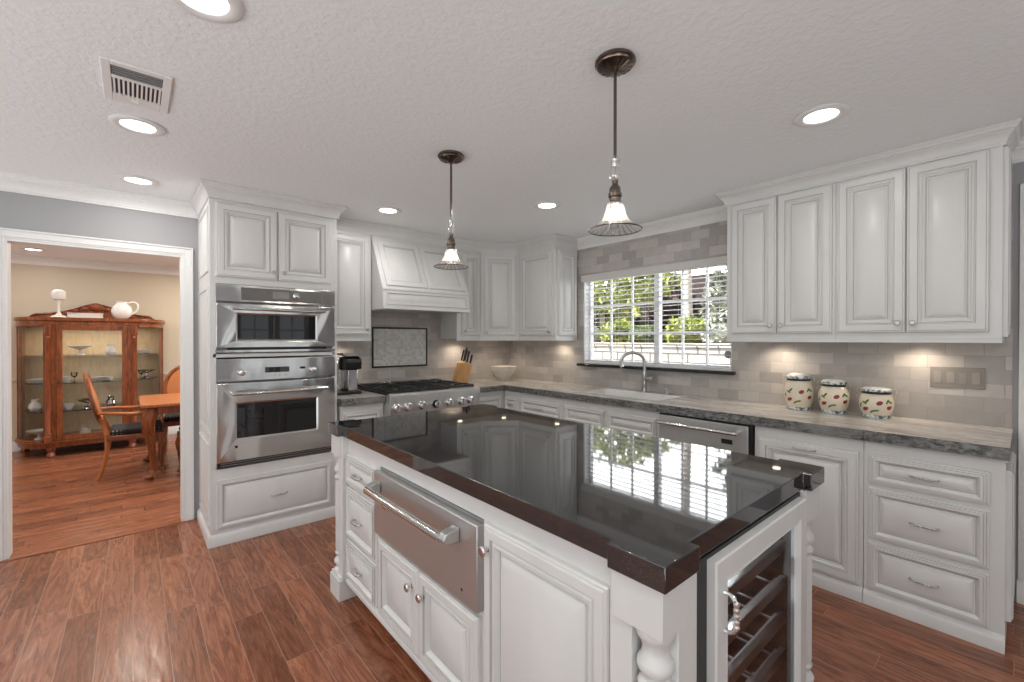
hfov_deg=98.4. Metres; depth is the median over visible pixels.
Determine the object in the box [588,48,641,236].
pendant light
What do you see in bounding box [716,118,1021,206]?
crown molding
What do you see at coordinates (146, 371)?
bowl
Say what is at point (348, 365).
coffee maker
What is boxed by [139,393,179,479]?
dining table
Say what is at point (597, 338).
shrub
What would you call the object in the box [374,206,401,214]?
recessed light
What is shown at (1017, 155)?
trim
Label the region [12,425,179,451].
baseboard
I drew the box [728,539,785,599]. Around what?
shelf
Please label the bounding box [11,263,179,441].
wall
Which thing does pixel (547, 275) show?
upper cabinet
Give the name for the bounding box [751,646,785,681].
shelf
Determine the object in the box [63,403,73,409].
teacup
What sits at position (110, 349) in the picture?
sugar bowl
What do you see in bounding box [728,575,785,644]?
shelf
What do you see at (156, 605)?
floor
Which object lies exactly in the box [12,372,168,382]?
trim
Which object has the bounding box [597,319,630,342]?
shrub
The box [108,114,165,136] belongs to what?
recessed light
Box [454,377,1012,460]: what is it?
countertop
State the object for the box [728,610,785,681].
shelf
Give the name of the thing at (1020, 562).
trim
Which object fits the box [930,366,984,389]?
switch plate
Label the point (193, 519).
threshold strip
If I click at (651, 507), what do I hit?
island countertop
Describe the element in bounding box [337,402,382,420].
drawer
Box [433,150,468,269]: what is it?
pendant light
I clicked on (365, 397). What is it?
countertop
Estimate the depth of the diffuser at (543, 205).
3.40 m
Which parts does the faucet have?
spout, lever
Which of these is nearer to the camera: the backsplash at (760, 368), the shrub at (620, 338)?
the backsplash at (760, 368)
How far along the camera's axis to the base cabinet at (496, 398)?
4.48 m
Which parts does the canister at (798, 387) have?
lid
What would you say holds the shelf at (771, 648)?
attached to the wine cooler
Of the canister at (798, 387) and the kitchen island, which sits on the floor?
the kitchen island
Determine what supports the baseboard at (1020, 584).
attached to the wall at (1018, 167)
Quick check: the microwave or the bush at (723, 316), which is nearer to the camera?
the microwave
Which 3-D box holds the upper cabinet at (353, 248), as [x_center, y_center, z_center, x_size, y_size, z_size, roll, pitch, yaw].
[-1.510,-0.480,3.948,0.406,0.962,0.372,0,0,-41]
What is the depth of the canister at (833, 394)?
2.79 m
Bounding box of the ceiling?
[0,0,1023,267]
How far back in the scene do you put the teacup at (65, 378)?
5.35 m
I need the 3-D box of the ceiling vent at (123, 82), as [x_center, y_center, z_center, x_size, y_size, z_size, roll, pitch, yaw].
[-1.532,-1.031,1.806,0.212,0.017,0.355,0,0,-41]
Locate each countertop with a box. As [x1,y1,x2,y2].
[328,404,823,594]
[337,390,384,405]
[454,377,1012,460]
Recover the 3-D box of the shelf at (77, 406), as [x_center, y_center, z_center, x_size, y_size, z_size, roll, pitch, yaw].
[-5.323,0.835,5.641,1.254,0.009,0.603,0,0,-41]
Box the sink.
[584,389,681,400]
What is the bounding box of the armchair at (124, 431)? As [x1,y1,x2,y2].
[83,372,166,480]
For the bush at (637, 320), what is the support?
on the ground
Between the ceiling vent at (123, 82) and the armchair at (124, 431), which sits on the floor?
the armchair at (124, 431)
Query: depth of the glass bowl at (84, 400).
5.46 m
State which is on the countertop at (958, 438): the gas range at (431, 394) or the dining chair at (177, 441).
the gas range at (431, 394)
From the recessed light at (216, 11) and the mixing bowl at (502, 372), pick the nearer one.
the recessed light at (216, 11)
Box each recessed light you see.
[20,247,46,251]
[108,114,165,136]
[116,174,158,186]
[170,0,244,22]
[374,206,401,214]
[533,201,560,209]
[793,103,849,126]
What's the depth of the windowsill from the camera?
3.81 m
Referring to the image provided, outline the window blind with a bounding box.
[581,256,730,368]
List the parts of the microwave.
trim, door, control panel, handle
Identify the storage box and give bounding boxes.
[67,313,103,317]
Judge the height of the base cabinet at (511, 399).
0.858 m
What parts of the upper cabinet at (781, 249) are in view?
door, door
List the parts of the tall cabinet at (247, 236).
panel, panel, panel, door, skirting, crown molding, drawer, door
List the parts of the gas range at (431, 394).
knob, trim, knob, knob, control panel, knob, knob, knob, knob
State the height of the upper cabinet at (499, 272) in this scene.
0.962 m
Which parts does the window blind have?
rail, ladder cord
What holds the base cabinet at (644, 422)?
on the floor
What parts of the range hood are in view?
slope panel, molding, panel, slope panel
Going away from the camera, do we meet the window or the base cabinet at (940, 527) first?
the base cabinet at (940, 527)
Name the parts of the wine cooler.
handle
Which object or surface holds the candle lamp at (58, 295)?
on the china cabinet at (43, 340)
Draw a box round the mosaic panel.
[372,327,426,367]
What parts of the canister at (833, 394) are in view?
lid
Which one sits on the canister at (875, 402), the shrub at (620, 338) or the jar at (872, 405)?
the jar at (872, 405)
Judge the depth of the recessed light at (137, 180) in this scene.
2.86 m
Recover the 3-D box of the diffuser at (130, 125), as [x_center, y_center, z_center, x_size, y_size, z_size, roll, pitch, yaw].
[-1.803,-1.038,2.130,0.128,0.002,0.128,0,0,-41]
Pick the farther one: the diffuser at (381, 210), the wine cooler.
the diffuser at (381, 210)
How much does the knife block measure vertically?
0.225 m
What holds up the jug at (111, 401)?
on the china cabinet at (43, 340)
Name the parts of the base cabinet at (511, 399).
drawer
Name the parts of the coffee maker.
lid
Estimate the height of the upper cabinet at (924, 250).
0.982 m
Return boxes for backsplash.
[337,311,508,382]
[509,163,1013,427]
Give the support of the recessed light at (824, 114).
in the ceiling
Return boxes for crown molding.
[337,217,577,252]
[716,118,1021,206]
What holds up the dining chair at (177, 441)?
on the floor
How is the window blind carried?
attached to the window
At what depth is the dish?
5.43 m
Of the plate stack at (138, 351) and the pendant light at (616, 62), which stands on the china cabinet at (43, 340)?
the plate stack at (138, 351)
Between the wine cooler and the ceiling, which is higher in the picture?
the ceiling
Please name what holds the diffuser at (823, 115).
attached to the recessed light at (824, 114)
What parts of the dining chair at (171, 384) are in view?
leg, leg, seat rail, frame, seat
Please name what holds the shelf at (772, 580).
attached to the wine cooler
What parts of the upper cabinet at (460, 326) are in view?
door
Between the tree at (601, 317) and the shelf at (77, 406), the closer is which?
the shelf at (77, 406)
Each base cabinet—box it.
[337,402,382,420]
[480,391,503,407]
[504,390,519,410]
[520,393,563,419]
[564,399,659,437]
[755,426,863,602]
[863,441,1015,654]
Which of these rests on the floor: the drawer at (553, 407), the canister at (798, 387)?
the drawer at (553, 407)
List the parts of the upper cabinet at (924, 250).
door, knob, knob, door, panel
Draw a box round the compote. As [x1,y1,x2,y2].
[25,428,42,439]
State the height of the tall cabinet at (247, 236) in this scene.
2.418 m
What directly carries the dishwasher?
on the floor
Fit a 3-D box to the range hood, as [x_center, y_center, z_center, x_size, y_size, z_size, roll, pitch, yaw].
[-0.944,-0.622,4.304,0.907,0.682,0.568,0,0,-41]
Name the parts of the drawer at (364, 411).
drawer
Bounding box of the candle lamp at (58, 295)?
[51,289,66,316]
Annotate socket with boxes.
[446,234,455,250]
[608,180,621,206]
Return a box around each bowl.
[75,398,98,407]
[105,344,115,353]
[137,369,155,377]
[491,365,515,380]
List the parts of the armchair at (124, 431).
frame, leg, arm, arm, seat rail, seat, leg, leg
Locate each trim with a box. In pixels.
[0,171,197,218]
[0,227,193,560]
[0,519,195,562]
[11,254,179,275]
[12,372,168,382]
[577,205,726,249]
[1011,137,1023,163]
[1017,183,1023,580]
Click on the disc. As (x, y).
(726, 352)
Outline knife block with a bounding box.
[452,361,471,382]
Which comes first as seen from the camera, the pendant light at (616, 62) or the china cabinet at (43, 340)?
the pendant light at (616, 62)
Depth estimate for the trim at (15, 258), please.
5.84 m
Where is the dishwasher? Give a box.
[657,412,754,455]
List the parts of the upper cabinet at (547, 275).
door, panel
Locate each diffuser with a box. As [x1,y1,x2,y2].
[120,119,154,131]
[125,177,150,183]
[184,0,227,13]
[380,209,395,212]
[539,203,554,207]
[804,109,837,122]
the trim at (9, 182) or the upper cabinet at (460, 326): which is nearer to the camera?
the trim at (9, 182)
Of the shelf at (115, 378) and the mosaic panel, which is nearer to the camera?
the mosaic panel
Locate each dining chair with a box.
[162,365,179,458]
[175,427,179,471]
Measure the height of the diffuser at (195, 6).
0.002 m
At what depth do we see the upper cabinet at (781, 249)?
2.84 m
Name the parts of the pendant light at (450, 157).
lamp shade, rod, bulb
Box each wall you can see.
[0,191,198,518]
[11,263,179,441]
[593,342,730,364]
[1011,162,1023,601]
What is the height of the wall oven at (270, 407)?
0.728 m
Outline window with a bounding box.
[584,268,731,370]
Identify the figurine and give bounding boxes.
[79,424,90,433]
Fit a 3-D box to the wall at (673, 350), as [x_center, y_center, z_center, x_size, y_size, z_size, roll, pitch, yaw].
[1.759,0.840,7.440,0.410,1.620,17.000,0,0,-41]
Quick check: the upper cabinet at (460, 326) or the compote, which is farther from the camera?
the compote
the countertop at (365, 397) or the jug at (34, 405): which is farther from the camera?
the jug at (34, 405)
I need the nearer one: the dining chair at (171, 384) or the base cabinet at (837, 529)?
the base cabinet at (837, 529)
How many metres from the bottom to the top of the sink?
0.232 m
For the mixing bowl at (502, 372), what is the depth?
4.97 m
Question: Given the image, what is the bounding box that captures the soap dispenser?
[663,384,668,394]
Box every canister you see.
[783,372,814,410]
[817,379,850,413]
[856,386,896,418]
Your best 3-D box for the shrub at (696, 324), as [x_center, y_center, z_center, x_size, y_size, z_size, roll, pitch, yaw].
[2.899,-0.146,7.480,0.823,0.611,0.780,0,0,-41]
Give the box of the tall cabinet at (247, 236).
[190,179,346,548]
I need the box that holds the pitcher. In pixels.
[111,301,138,318]
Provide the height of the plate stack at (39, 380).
0.046 m
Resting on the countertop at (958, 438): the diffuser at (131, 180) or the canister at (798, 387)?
the canister at (798, 387)
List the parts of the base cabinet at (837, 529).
handle, skirting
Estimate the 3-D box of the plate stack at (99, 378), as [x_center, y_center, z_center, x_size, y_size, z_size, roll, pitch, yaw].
[-5.201,0.477,5.607,0.204,0.046,0.204,0,0,-41]
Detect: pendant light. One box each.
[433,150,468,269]
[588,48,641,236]
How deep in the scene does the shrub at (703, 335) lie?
6.73 m
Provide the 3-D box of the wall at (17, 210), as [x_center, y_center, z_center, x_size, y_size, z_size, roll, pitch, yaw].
[-3.061,0.164,2.949,8.190,2.420,0.100,0,0,-41]
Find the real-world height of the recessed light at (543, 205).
0.012 m
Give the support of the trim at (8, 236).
attached to the wall at (17, 210)
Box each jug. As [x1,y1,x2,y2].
[28,399,40,410]
[105,395,116,405]
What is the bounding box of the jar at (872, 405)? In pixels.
[859,393,894,418]
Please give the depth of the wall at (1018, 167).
2.33 m
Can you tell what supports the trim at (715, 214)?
attached to the wall at (1018, 167)
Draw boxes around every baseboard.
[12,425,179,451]
[1017,579,1023,604]
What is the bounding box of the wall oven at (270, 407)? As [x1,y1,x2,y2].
[215,355,334,468]
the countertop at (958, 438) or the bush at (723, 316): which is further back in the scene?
the bush at (723, 316)
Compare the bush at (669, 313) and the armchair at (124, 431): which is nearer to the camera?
the armchair at (124, 431)
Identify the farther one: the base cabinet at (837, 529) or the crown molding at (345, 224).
the crown molding at (345, 224)
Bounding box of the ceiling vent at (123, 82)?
[99,55,172,113]
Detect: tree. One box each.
[594,272,680,342]
[681,270,692,317]
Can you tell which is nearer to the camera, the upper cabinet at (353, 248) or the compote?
the upper cabinet at (353, 248)
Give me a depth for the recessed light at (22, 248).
5.07 m
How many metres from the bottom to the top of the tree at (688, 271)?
5.145 m
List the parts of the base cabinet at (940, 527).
handle, handle, handle, drawer, drawer, drawer, skirting, panel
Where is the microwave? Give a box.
[215,283,334,352]
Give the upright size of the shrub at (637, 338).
0.468 m
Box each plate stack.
[27,378,42,382]
[92,376,112,380]
[137,350,151,353]
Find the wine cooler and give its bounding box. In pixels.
[697,492,805,681]
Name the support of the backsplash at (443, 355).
attached to the wall at (17, 210)
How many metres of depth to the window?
4.02 m
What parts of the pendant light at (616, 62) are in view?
lamp shade, rod, bulb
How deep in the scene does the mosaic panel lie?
4.50 m
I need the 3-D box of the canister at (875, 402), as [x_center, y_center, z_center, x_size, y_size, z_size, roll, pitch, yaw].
[2.203,0.369,2.671,0.169,0.184,0.168,0,0,5]
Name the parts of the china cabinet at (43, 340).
curved glass, glass rail, cornice, door, panel, glass rail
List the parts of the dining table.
leg, leg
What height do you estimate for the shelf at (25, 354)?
0.009 m
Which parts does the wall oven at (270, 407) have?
control panel, handle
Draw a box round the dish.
[68,346,91,354]
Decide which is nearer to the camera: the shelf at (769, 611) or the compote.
the shelf at (769, 611)
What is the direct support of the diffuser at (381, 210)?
attached to the recessed light at (388, 210)
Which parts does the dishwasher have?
handle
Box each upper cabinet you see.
[337,230,370,340]
[441,248,479,340]
[480,252,518,340]
[519,245,576,340]
[727,183,835,341]
[835,145,1011,342]
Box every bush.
[594,286,641,326]
[646,272,704,342]
[698,266,726,326]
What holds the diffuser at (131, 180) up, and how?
attached to the recessed light at (137, 180)
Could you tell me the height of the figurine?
0.130 m
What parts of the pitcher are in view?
handle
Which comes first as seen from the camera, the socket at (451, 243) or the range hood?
the socket at (451, 243)
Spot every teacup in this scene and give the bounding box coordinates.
[63,376,71,381]
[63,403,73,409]
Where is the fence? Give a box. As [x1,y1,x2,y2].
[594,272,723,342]
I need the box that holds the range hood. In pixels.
[371,235,469,314]
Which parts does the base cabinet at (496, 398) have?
drawer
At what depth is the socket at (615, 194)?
1.62 m
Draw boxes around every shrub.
[594,327,600,341]
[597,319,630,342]
[627,325,666,342]
[665,314,705,342]
[697,322,730,343]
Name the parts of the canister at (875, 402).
lid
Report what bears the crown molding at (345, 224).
attached to the upper cabinet at (547, 275)
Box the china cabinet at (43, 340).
[13,303,164,457]
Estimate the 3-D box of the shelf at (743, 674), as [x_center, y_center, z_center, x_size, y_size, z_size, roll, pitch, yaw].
[0.521,1.181,1.491,0.614,0.011,0.485,0,0,-41]
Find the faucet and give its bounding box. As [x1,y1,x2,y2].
[619,351,654,392]
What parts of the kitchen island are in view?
corner post, handle, handle, handle, drawer, drawer, drawer, molding, door, handle, knob, knob, warming drawer, door, knob, door, corner post, corner post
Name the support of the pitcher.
on the china cabinet at (43, 340)
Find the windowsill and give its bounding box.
[577,363,735,374]
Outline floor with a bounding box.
[0,434,1023,681]
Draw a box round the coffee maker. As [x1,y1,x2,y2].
[337,353,361,394]
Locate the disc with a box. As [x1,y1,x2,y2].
[724,351,730,358]
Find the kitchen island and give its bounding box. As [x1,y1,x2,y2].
[330,434,818,681]
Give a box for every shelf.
[24,353,156,356]
[25,376,156,384]
[25,400,138,412]
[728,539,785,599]
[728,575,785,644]
[728,576,776,623]
[728,595,776,666]
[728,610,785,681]
[728,636,776,681]
[741,672,754,681]
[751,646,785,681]
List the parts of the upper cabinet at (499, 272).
light rail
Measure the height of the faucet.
0.365 m
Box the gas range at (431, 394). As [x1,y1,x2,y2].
[358,378,479,415]

